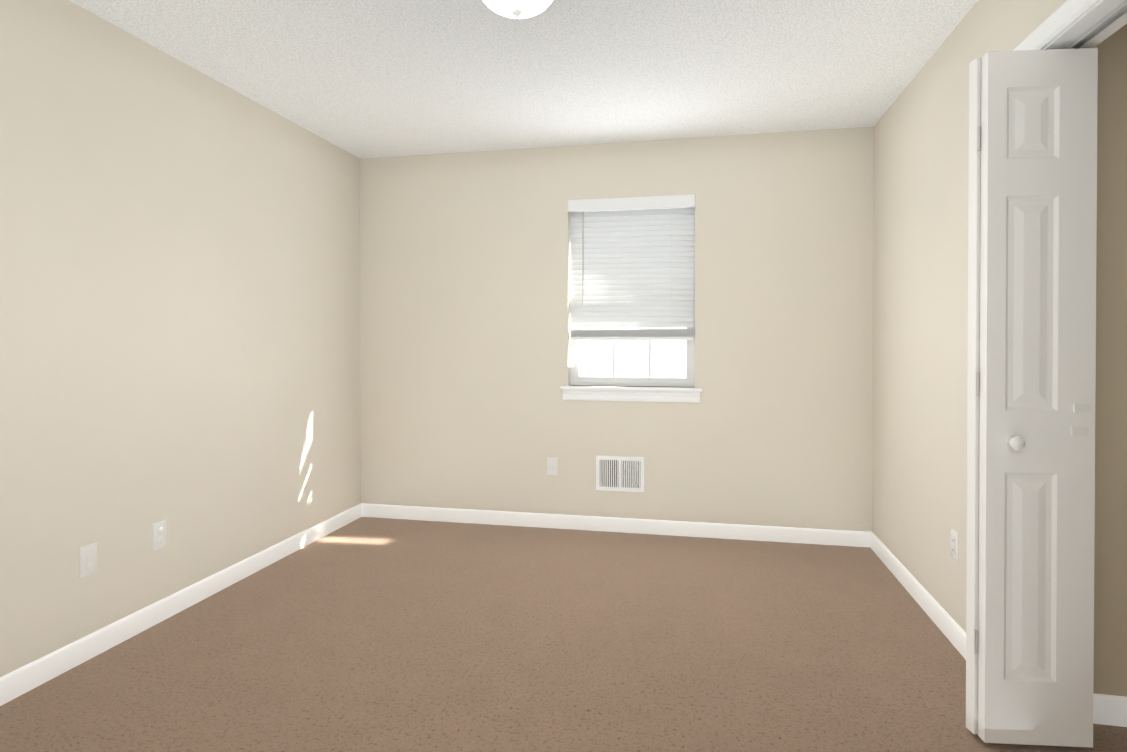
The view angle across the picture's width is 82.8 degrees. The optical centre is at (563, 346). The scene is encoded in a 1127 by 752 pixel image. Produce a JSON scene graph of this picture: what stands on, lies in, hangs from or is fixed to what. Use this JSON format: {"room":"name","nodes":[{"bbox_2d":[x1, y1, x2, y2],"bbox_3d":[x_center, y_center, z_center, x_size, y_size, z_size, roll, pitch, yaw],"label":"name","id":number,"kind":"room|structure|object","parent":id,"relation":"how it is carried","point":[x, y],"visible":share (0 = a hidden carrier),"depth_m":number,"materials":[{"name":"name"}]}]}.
{"room":"empty bedroom","nodes":[
{"label":"empty bedroom","id":0,"kind":"room"},
{"bbox_2d":[0,0,360,676],"bbox_3d":[-1.892,-0.044,2.260,0.135,2.440,4.675,0,0,12],"label":"wall","id":1,"kind":"structure","parent":0,"point":[180,297],"depth_m":2.69,"materials":[{"name":"paint"}]},
{"bbox_2d":[79,542,96,578],"bbox_3d":[-1.788,0.805,2.411,0.011,0.116,0.071,0,0,12],"label":"electrical outlet","id":2,"kind":"object","parent":1,"relation":"attached to","point":[87,560],"visible":1,"depth_m":2.40,"materials":[{"name":"white plastic"}]},
{"bbox_2d":[152,519,166,550],"bbox_3d":[-1.721,0.804,2.731,0.011,0.116,0.071,0,0,12],"label":"cable wall plate","id":3,"kind":"object","parent":1,"relation":"attached to","point":[159,534],"visible":1,"depth_m":2.72,"materials":[{"name":"white plastic"}]},
{"bbox_2d":[0,503,363,705],"bbox_3d":[-1.823,1.132,2.237,0.013,0.088,4.370,0,0,12],"label":"baseboard","id":4,"kind":"structure","parent":1,"relation":"attached to","point":[30,676],"depth_m":2.67,"materials":[{"name":"white wood"}]},
{"bbox_2d":[69,0,977,158],"bbox_3d":[0.199,-1.310,1.817,4.405,0.100,4.675,0,0,12],"label":"ceiling","id":5,"kind":"structure","parent":0,"point":[361,79],"depth_m":2.85,"materials":[{"name":"white paint"}]},
{"bbox_3d":[-0.160,-1.251,2.196,0.306,0.025,0.306,0,0,12],"label":"ceiling light","id":6,"kind":"object","parent":5,"relation":"attached to","visible":0},
{"bbox_2d":[483,0,552,18],"bbox_3d":[-0.160,-1.196,2.196,0.274,0.092,0.274,0,0,12],"label":"shade","id":7,"kind":"object","parent":6,"relation":"attached to","point":[527,8],"visible":0.9,"depth_m":2.19,"materials":[{"name":"white glass"}]},
{"bbox_2d":[512,9,521,18],"bbox_3d":[-0.160,-1.139,2.197,0.034,0.024,0.034,0,0,12],"label":"finial","id":8,"kind":"object","parent":7,"relation":"attached to","point":[517,13],"visible":1,"depth_m":2.19,"materials":[{"name":"white metal"}]},
{"bbox_2d":[0,517,1126,751],"bbox_3d":[0.199,1.230,1.838,4.405,0.100,4.675,0,0,12],"label":"floor","id":9,"kind":"structure","parent":0,"point":[378,635],"depth_m":2.40,"materials":[{"name":"carpet"}]},
{"bbox_2d":[360,126,873,531],"bbox_3d":[0.721,-0.058,4.020,4.270,2.440,0.170,0,0,12],"label":"wall","id":10,"kind":"structure","parent":0,"point":[465,315],"depth_m":4.01,"materials":[{"name":"paint"}]},
{"bbox_2d":[547,457,557,475],"bbox_3d":[-0.073,0.767,4.098,0.071,0.116,0.011,0,0,12],"label":"electrical outlet","id":11,"kind":"object","parent":10,"relation":"attached to","point":[552,465],"visible":1,"depth_m":4.09,"materials":[{"name":"white plastic"}]},
{"bbox_2d":[364,503,867,546],"bbox_3d":[0.218,1.118,4.039,3.220,0.088,0.013,0,0,12],"label":"baseboard","id":12,"kind":"structure","parent":10,"relation":"attached to","point":[559,521],"depth_m":4.00,"materials":[{"name":"white wood"}]},
{"bbox_2d":[596,455,644,491],"bbox_3d":[0.354,0.796,4.006,0.304,0.218,0.020,0,0,12],"label":"air vent","id":13,"kind":"object","parent":10,"relation":"in","point":[621,473],"visible":1,"depth_m":4.01,"materials":[{"name":"white metal"}]},
{"bbox_2d":[568,194,694,339],"bbox_3d":[0.423,-0.488,4.024,0.792,0.889,0.076,0,0,12],"label":"window blind","id":14,"kind":"object","parent":10,"relation":"attached to","point":[647,202],"visible":1,"depth_m":3.99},
{"bbox_2d":[582,208,671,333],"bbox_3d":[0.398,-0.475,4.031,0.559,0.827,0.052,0,0,12],"label":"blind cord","id":15,"kind":"object","parent":14,"relation":"hanging from","point":[671,266],"visible":0.56,"depth_m":3.97,"materials":[{"name":"white fabric"}]},
{"bbox_2d":[560,385,702,391],"bbox_3d":[0.421,0.261,4.021,0.884,0.022,0.123,0,0,12],"label":"window sill","id":16,"kind":"structure","parent":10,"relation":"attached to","point":[633,388],"depth_m":3.97,"materials":[{"name":"white wood"}]},
{"bbox_2d":[563,390,699,402],"bbox_3d":[0.415,0.306,3.991,0.854,0.068,0.016,0,0,12],"label":"apron","id":17,"kind":"object","parent":10,"relation":"attached to","point":[640,396],"visible":0.83,"depth_m":3.98,"materials":[{"name":"white wood"}]},
{"bbox_2d":[570,207,694,386],"bbox_3d":[0.440,-0.343,4.109,0.794,1.183,0.065,0,0,12],"label":"window","id":18,"kind":"structure","parent":10,"relation":"in","point":[576,379],"depth_m":4.08,"materials":[{"name":"white plastic"}]},
{"bbox_2d":[872,0,1066,631],"bbox_3d":[1.419,-0.038,1.558,0.135,2.440,4.370,0,0,12],"label":"wall","id":19,"kind":"structure","parent":0,"point":[920,301],"depth_m":2.83,"materials":[{"name":"paint"}]},
{"bbox_2d":[868,532,965,659],"bbox_3d":[1.618,1.127,2.892,0.013,0.088,1.655,0,0,12],"label":"baseboard","id":20,"kind":"structure","parent":19,"relation":"attached to","point":[955,634],"depth_m":2.86,"materials":[{"name":"white wood"}]},
{"bbox_2d":[950,528,958,562],"bbox_3d":[1.546,0.786,2.534,0.008,0.116,0.071,0,0,12],"label":"electrical outlet","id":21,"kind":"object","parent":19,"relation":"attached to","point":[954,544],"visible":1,"depth_m":2.52,"materials":[{"name":"white plastic"}]},
{"bbox_2d":[966,46,1097,747],"bbox_3d":[1.383,0.145,1.890,0.306,2.033,0.128,0,0,-4],"label":"bifold door","id":22,"kind":"structure","parent":19,"relation":"in","point":[1032,238],"depth_m":1.86,"materials":[{"name":"white wood"}]},
{"bbox_2d":[1013,0,1100,50],"bbox_3d":[1.310,0.117,1.403,0.015,2.131,1.370,0,0,12],"label":"trim","id":23,"kind":"structure","parent":19,"relation":"attached to","point":[1061,19],"depth_m":1.80,"materials":[{"name":"white wood"}]},
{"bbox_2d":[1043,0,1126,49],"bbox_3d":[1.384,0.148,1.388,0.135,2.071,1.250,0,0,12],"label":"door frame","id":24,"kind":"structure","parent":19,"relation":"attached to","point":[1096,13],"depth_m":1.75,"materials":[{"name":"white wood"}]},
{"bbox_2d":[1064,0,1126,48],"bbox_3d":[1.381,-0.866,1.380,0.026,0.014,1.216,0,0,12],"label":"rail","id":25,"kind":"object","parent":19,"relation":"attached to","point":[1106,21],"depth_m":1.73,"materials":[{"name":"silver metal"}]},
{"bbox_2d":[1093,24,1126,696],"bbox_3d":[1.919,-0.037,1.454,0.885,2.440,4.370,0,0,12],"label":"wall","id":26,"kind":"structure","parent":0,"point":[1110,606],"depth_m":1.99,"materials":[{"name":"paint"}]},
{"bbox_2d":[1093,694,1126,726],"bbox_3d":[1.937,1.135,1.949,0.725,0.088,0.013,0,0,12],"label":"baseboard","id":27,"kind":"structure","parent":26,"relation":"attached to","point":[1108,709],"depth_m":1.99,"materials":[{"name":"white wood"}]}
]}

